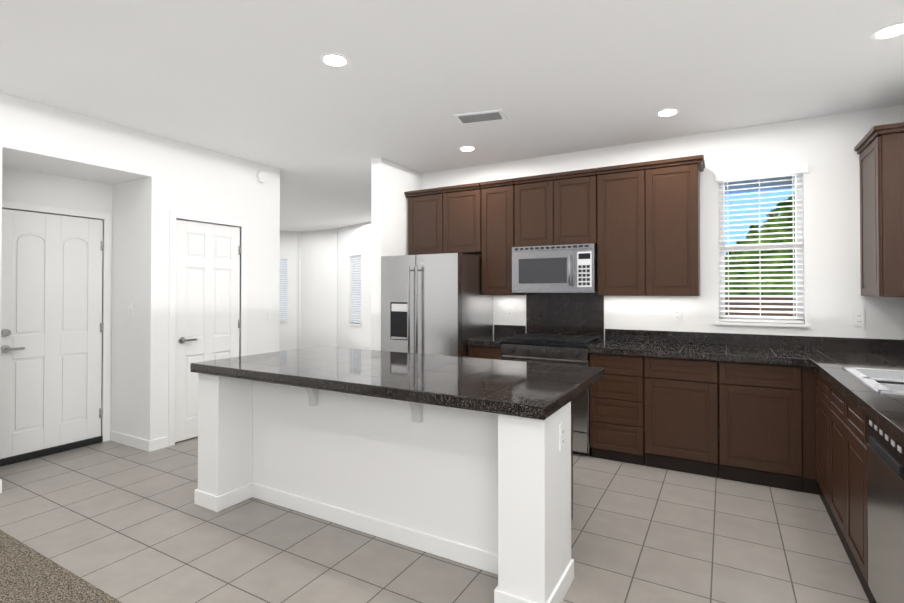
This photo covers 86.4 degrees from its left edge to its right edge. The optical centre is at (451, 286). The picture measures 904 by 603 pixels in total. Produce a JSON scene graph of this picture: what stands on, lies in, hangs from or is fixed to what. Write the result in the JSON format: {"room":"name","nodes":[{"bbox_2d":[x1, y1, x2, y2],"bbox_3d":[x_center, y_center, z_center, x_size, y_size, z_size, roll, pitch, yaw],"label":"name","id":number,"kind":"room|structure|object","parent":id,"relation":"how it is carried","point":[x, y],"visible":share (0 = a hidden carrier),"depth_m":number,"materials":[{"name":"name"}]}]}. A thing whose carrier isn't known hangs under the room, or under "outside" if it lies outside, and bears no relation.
{"room":"kitchen","nodes":[
{"label":"kitchen","id":0,"kind":"room"},
{"bbox_2d":[0,530,121,602],"bbox_3d":[-4.056,1.420,1.063,14.700,0.092,4.390,0,-1,30],"label":"floor carpet","id":1,"kind":"object","parent":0,"point":[28,574],"depth_m":2.26,"materials":[{"name":"beige carpet"}]},
{"bbox_2d":[2,151,143,438],"bbox_3d":[-3.261,0.047,3.892,0.650,2.740,1.350,0,-1,30],"label":"wall","id":2,"kind":"structure","parent":0,"point":[119,197],"depth_m":4.29,"materials":[{"name":"paint"}]},
{"bbox_2d":[0,209,103,466],"bbox_3d":[-3.381,0.402,4.079,0.113,2.026,0.753,0,-1,30],"label":"entry door","id":3,"kind":"structure","parent":2,"relation":"in","point":[51,340],"depth_m":4.07,"materials":[{"name":"white wood"}]},
{"bbox_2d":[128,302,132,314],"bbox_3d":[-2.883,0.201,4.305,0.070,0.114,0.014,0,-1,30],"label":"switch plate","id":4,"kind":"object","parent":2,"relation":"attached to","point":[130,305],"depth_m":4.30,"materials":[{"name":"white plastic"}]},
{"bbox_2d":[0,92,279,440],"bbox_3d":[-3.690,0.030,2.354,0.120,2.740,6.970,0,-1,30],"label":"wall","id":5,"kind":"structure","parent":0,"point":[177,176],"depth_m":4.24,"materials":[{"name":"paint"}]},
{"bbox_2d":[110,430,152,451],"bbox_3d":[-2.881,1.376,4.294,0.662,0.090,0.012,0,-1,30],"label":"baseboard","id":6,"kind":"structure","parent":5,"relation":"attached to","point":[139,443],"depth_m":4.26,"materials":[{"name":"white wood"}]},
{"bbox_2d":[175,219,240,441],"bbox_3d":[-2.331,0.404,4.633,0.108,2.018,0.673,0,-1,30],"label":"closet door","id":7,"kind":"structure","parent":5,"relation":"in","point":[208,323],"depth_m":4.57,"materials":[{"name":"white wood"}]},
{"bbox_2d":[257,171,267,182],"bbox_3d":[-2.028,-1.170,5.144,0.035,0.120,0.120,0,-1,30],"label":"smoke detector","id":8,"kind":"object","parent":5,"relation":"attached to","point":[262,176],"visible":0.96,"depth_m":5.12,"materials":[{"name":"white plastic"}]},
{"bbox_2d":[279,222,370,350],"bbox_3d":[-2.888,0.105,9.285,9.036,2.740,2.616,0,-1,30],"label":"wall","id":9,"kind":"structure","parent":0,"point":[319,287],"depth_m":10.59,"materials":[{"name":"paint"}]},
{"bbox_2d":[279,259,287,321],"bbox_3d":[-3.913,0.088,10.959,0.360,1.430,0.140,0,-1,-9],"label":"dining room window","id":10,"kind":"structure","parent":9,"relation":"in","point":[283,295],"depth_m":11.01,"materials":[{"name":"white plastic"}]},
{"bbox_2d":[347,255,361,325],"bbox_3d":[-1.946,0.076,9.846,0.140,1.430,0.540,1,-1,-40],"label":"dining room window","id":11,"kind":"structure","parent":9,"relation":"in","point":[356,305],"depth_m":9.92,"materials":[{"name":"white plastic"}]},
{"bbox_2d":[371,158,421,350],"bbox_3d":[-0.587,0.061,5.251,0.125,2.740,0.770,0,-1,30],"label":"wall","id":12,"kind":"structure","parent":0,"point":[392,183],"depth_m":4.96,"materials":[{"name":"paint"}]},
{"bbox_2d":[0,436,868,602],"bbox_3d":[-0.803,1.488,6.806,14.700,0.080,8.810,0,-1,30],"label":"floor","id":13,"kind":"structure","parent":0,"point":[122,523],"depth_m":2.64,"materials":[{"name":"beige tile"}]},
{"bbox_2d":[190,370,604,602],"bbox_3d":[-0.395,0.972,2.966,2.360,0.870,1.060,0,-1,30],"label":"kitchen island","id":14,"kind":"object","parent":13,"relation":"on","point":[466,460],"depth_m":2.60,"materials":[{"name":"paint"}]},
{"bbox_2d":[190,346,604,413],"bbox_3d":[-0.378,0.520,3.001,2.360,0.058,1.130,0,-1,30],"label":"island countertop","id":15,"kind":"structure","parent":14,"relation":"on","point":[535,387],"depth_m":2.70,"materials":[{"name":"black stone"}]},
{"bbox_2d":[559,422,564,450],"bbox_3d":[0.499,0.678,2.175,0.008,0.114,0.070,0,-1,30],"label":"outlet","id":16,"kind":"object","parent":14,"relation":"attached to","point":[561,424],"depth_m":2.16,"materials":[{"name":"white plastic"}]},
{"bbox_2d":[381,253,492,356],"bbox_3d":[-0.158,0.563,4.929,0.882,1.730,0.838,0,-1,30],"label":"refrigerator","id":17,"kind":"object","parent":13,"relation":"on","point":[436,304],"visible":0.38,"depth_m":4.60,"materials":[{"name":"silver metal"}]},
{"bbox_2d":[468,346,501,359],"bbox_3d":[0.447,0.993,4.730,0.348,0.866,0.600,0,-1,30],"label":"base cabinet","id":18,"kind":"object","parent":13,"relation":"on","point":[484,352],"depth_m":4.47,"materials":[{"name":"brown wood"}]},
{"bbox_2d":[501,333,602,454],"bbox_3d":[0.916,0.944,4.403,0.779,0.957,0.687,0,-1,30],"label":"range","id":19,"kind":"object","parent":13,"relation":"on","point":[551,348],"visible":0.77,"depth_m":4.12,"materials":[{"name":"silver metal"}]},
{"bbox_2d":[590,353,591,456],"bbox_3d":[0.925,0.990,4.459,0.869,0.866,0.600,0,-1,30],"label":"base cabinet","id":20,"kind":"object","parent":13,"relation":"on","point":[590,353],"depth_m":3.99,"materials":[{"name":"brown wood"}]},
{"bbox_2d":[466,293,805,365],"bbox_3d":[1.740,0.304,3.996,3.328,0.492,0.652,0,-1,30],"label":"countertop","id":21,"kind":"structure","parent":20,"relation":"on","point":[582,314],"depth_m":4.23,"materials":[{"name":"stone"}]},
{"bbox_2d":[592,353,655,467],"bbox_3d":[1.498,0.986,4.135,0.484,0.866,0.600,0,-1,30],"label":"base cabinet","id":22,"kind":"object","parent":13,"relation":"on","point":[622,399],"depth_m":3.86,"materials":[{"name":"brown wood"}]},
{"bbox_2d":[652,357,731,479],"bbox_3d":[1.906,0.984,3.904,0.577,0.866,0.600,0,-1,30],"label":"base cabinet","id":23,"kind":"object","parent":13,"relation":"on","point":[684,391],"depth_m":3.62,"materials":[{"name":"brown wood"}]},
{"bbox_2d":[732,362,818,494],"bbox_3d":[2.335,0.981,3.661,0.654,0.866,0.600,0,-1,30],"label":"base cabinet","id":24,"kind":"object","parent":13,"relation":"on","point":[767,428],"depth_m":3.37,"materials":[{"name":"brown wood"}]},
{"bbox_2d":[815,371,822,501],"bbox_3d":[2.577,0.972,2.858,0.600,0.866,0.559,0,-1,30],"label":"base cabinet","id":25,"kind":"object","parent":13,"relation":"on","point":[818,379],"depth_m":3.13,"materials":[{"name":"brown wood"}]},
{"bbox_2d":[823,378,838,535],"bbox_3d":[2.364,0.968,2.481,0.600,0.866,0.543,0,-1,30],"label":"base cabinet","id":26,"kind":"object","parent":13,"relation":"on","point":[830,394],"depth_m":2.78,"materials":[{"name":"brown wood"}]},
{"bbox_2d":[839,392,858,578],"bbox_3d":[2.169,0.965,2.137,0.600,0.866,0.484,0,-1,30],"label":"base cabinet","id":27,"kind":"object","parent":13,"relation":"on","point":[841,460],"depth_m":2.39,"materials":[{"name":"brown wood"}]},
{"bbox_2d":[859,410,876,602],"bbox_3d":[1.893,0.959,1.649,0.600,0.866,0.755,0,-1,30],"label":"base cabinet","id":28,"kind":"object","parent":13,"relation":"on","point":[863,513],"depth_m":2.14,"materials":[{"name":"brown wood"}]},
{"bbox_2d":[806,336,903,447],"bbox_3d":[2.373,0.441,2.464,0.718,0.469,2.640,0,-1,30],"label":"countertop","id":29,"kind":"structure","parent":28,"relation":"on","point":[865,376],"depth_m":2.73,"materials":[{"name":"stone"}]},
{"bbox_2d":[842,367,903,394],"bbox_3d":[2.334,0.440,2.369,0.515,0.469,0.810,0,-1,30],"label":"sink","id":30,"kind":"object","parent":29,"relation":"in","point":[881,381],"depth_m":2.46,"materials":[{"name":"white ceramic"}]},
{"bbox_2d":[865,415,903,602],"bbox_3d":[1.887,0.961,1.671,0.592,0.864,0.595,0,-1,30],"label":"dishwasher","id":31,"kind":"object","parent":13,"relation":"on","point":[885,480],"visible":0.96,"depth_m":1.83,"materials":[{"name":"silver metal"}]},
{"bbox_2d":[0,0,903,231],"bbox_3d":[-1.885,-1.362,4.927,14.700,0.100,13.200,0,-1,30],"label":"ceiling","id":32,"kind":"structure","parent":0,"point":[258,81],"depth_m":3.01,"materials":[{"name":"paint"}]},
{"bbox_2d":[320,53,349,66],"bbox_3d":[-0.690,-1.331,2.836,0.169,0.007,0.169,0,-1,21],"label":"recessed light","id":33,"kind":"object","parent":32,"relation":"in","point":[341,60],"depth_m":2.83,"materials":[{"name":"white"}]},
{"bbox_2d":[458,146,475,151],"bbox_3d":[0.144,-1.312,4.593,0.169,0.007,0.169,0,-1,21],"label":"recessed light","id":34,"kind":"object","parent":32,"relation":"in","point":[464,148],"depth_m":4.58,"materials":[{"name":"white"}]},
{"bbox_2d":[453,109,506,123],"bbox_3d":[0.222,-1.319,3.756,0.380,0.013,0.200,0,-1,18],"label":"ceiling vent","id":35,"kind":"object","parent":32,"relation":"in","point":[483,116],"visible":1,"depth_m":3.74,"materials":[{"name":"white metal"}]},
{"bbox_2d":[655,108,679,116],"bbox_3d":[1.641,-1.322,3.665,0.169,0.007,0.169,0,-1,24],"label":"recessed light","id":36,"kind":"object","parent":32,"relation":"in","point":[667,112],"depth_m":3.65,"materials":[{"name":"white"}]},
{"bbox_2d":[870,22,903,39],"bbox_3d":[2.303,-1.335,2.520,0.169,0.007,0.169,0,-1,21],"label":"recessed light","id":37,"kind":"object","parent":32,"relation":"in","point":[893,30],"depth_m":2.52,"materials":[{"name":"white"}]},
{"bbox_2d":[422,104,903,440],"bbox_3d":[1.532,0.054,4.563,4.490,2.740,0.120,0,-1,30],"label":"wall","id":38,"kind":"structure","parent":0,"point":[822,147],"depth_m":3.87,"materials":[{"name":"paint"}]},
{"bbox_2d":[405,187,447,254],"bbox_3d":[-0.184,-0.671,5.284,0.501,0.665,0.330,0,-1,30],"label":"upper cabinet","id":39,"kind":"object","parent":38,"relation":"attached to","point":[427,210],"depth_m":5.13,"materials":[{"name":"brown wood"}]},
{"bbox_2d":[448,183,479,254],"bbox_3d":[0.150,-0.673,5.094,0.501,0.665,0.330,0,-1,30],"label":"upper cabinet","id":40,"kind":"object","parent":38,"relation":"attached to","point":[463,202],"depth_m":4.92,"materials":[{"name":"brown wood"}]},
{"bbox_2d":[480,179,525,294],"bbox_3d":[0.525,-0.461,4.880,0.478,1.095,0.330,0,-1,30],"label":"upper cabinet","id":41,"kind":"object","parent":38,"relation":"attached to","point":[499,202],"depth_m":4.73,"materials":[{"name":"brown wood"}]},
{"bbox_2d":[507,306,512,316],"bbox_3d":[0.604,0.259,5.011,0.070,0.114,0.009,0,-1,30],"label":"electrical outlet plate","id":42,"kind":"object","parent":38,"relation":"attached to","point":[509,308],"depth_m":5.01,"materials":[{"name":"white plastic"}]},
{"bbox_2d":[520,175,559,246],"bbox_3d":[0.877,-0.693,4.683,0.449,0.635,0.330,0,-1,30],"label":"upper cabinet","id":43,"kind":"object","parent":38,"relation":"attached to","point":[539,198],"depth_m":4.52,"materials":[{"name":"brown wood"}]},
{"bbox_2d":[512,243,597,292],"bbox_3d":[0.989,-0.157,4.541,0.770,0.432,0.452,0,-1,30],"label":"microwave","id":44,"kind":"object","parent":43,"relation":"attached to","point":[570,268],"visible":1,"depth_m":4.37,"materials":[{"name":"silver metal"}]},
{"bbox_2d":[560,171,595,244],"bbox_3d":[1.165,-0.695,4.520,0.449,0.635,0.330,0,-1,30],"label":"upper cabinet","id":45,"kind":"object","parent":38,"relation":"attached to","point":[578,189],"depth_m":4.34,"materials":[{"name":"brown wood"}]},
{"bbox_2d":[596,163,655,295],"bbox_3d":[1.536,-0.467,4.307,0.523,1.095,0.330,0,-1,30],"label":"upper cabinet","id":46,"kind":"object","parent":38,"relation":"attached to","point":[638,224],"depth_m":4.14,"materials":[{"name":"brown wood"}]},
{"bbox_2d":[673,308,681,320],"bbox_3d":[1.983,0.250,4.230,0.070,0.114,0.009,0,-1,30],"label":"electrical outlet plate","id":47,"kind":"object","parent":38,"relation":"attached to","point":[677,312],"depth_m":4.23,"materials":[{"name":"white plastic"}]},
{"bbox_2d":[656,159,699,295],"bbox_3d":[1.861,-0.469,4.123,0.459,1.095,0.330,0,-1,30],"label":"upper cabinet","id":48,"kind":"object","parent":38,"relation":"attached to","point":[677,180],"depth_m":3.94,"materials":[{"name":"brown wood"}]},
{"bbox_2d":[715,164,809,326],"bbox_3d":[2.543,-0.319,3.978,0.650,1.283,0.143,0,-1,30],"label":"kitchen window","id":49,"kind":"structure","parent":38,"relation":"in","point":[798,170],"depth_m":3.94,"materials":[{"name":"white plastic"}]},
{"bbox_2d":[853,311,864,326],"bbox_3d":[3.061,0.244,3.619,0.070,0.114,0.009,0,-1,30],"label":"electrical outlet plate","id":50,"kind":"object","parent":38,"relation":"attached to","point":[858,318],"depth_m":3.62,"materials":[{"name":"white plastic"}]},
{"label":"outside","id":51,"kind":"structure","parent":0,"visible":0},
{"bbox_2d":[724,188,795,315],"bbox_3d":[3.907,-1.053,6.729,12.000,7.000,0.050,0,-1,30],"label":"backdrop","id":52,"kind":"structure","parent":51,"point":[761,241],"depth_m":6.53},
{"bbox_3d":[2.746,0.029,2.272,0.120,2.740,2.670,0,-1,30],"label":"wall","id":53,"kind":"structure","parent":0,"visible":0},
{"bbox_2d":[854,122,903,296],"bbox_3d":[3.062,-0.492,3.313,0.350,1.125,0.547,0,-1,30],"label":"upper cabinet","id":54,"kind":"object","parent":53,"relation":"attached to","point":[879,149],"visible":1,"depth_m":3.17,"materials":[{"name":"brown wood"}]}
]}

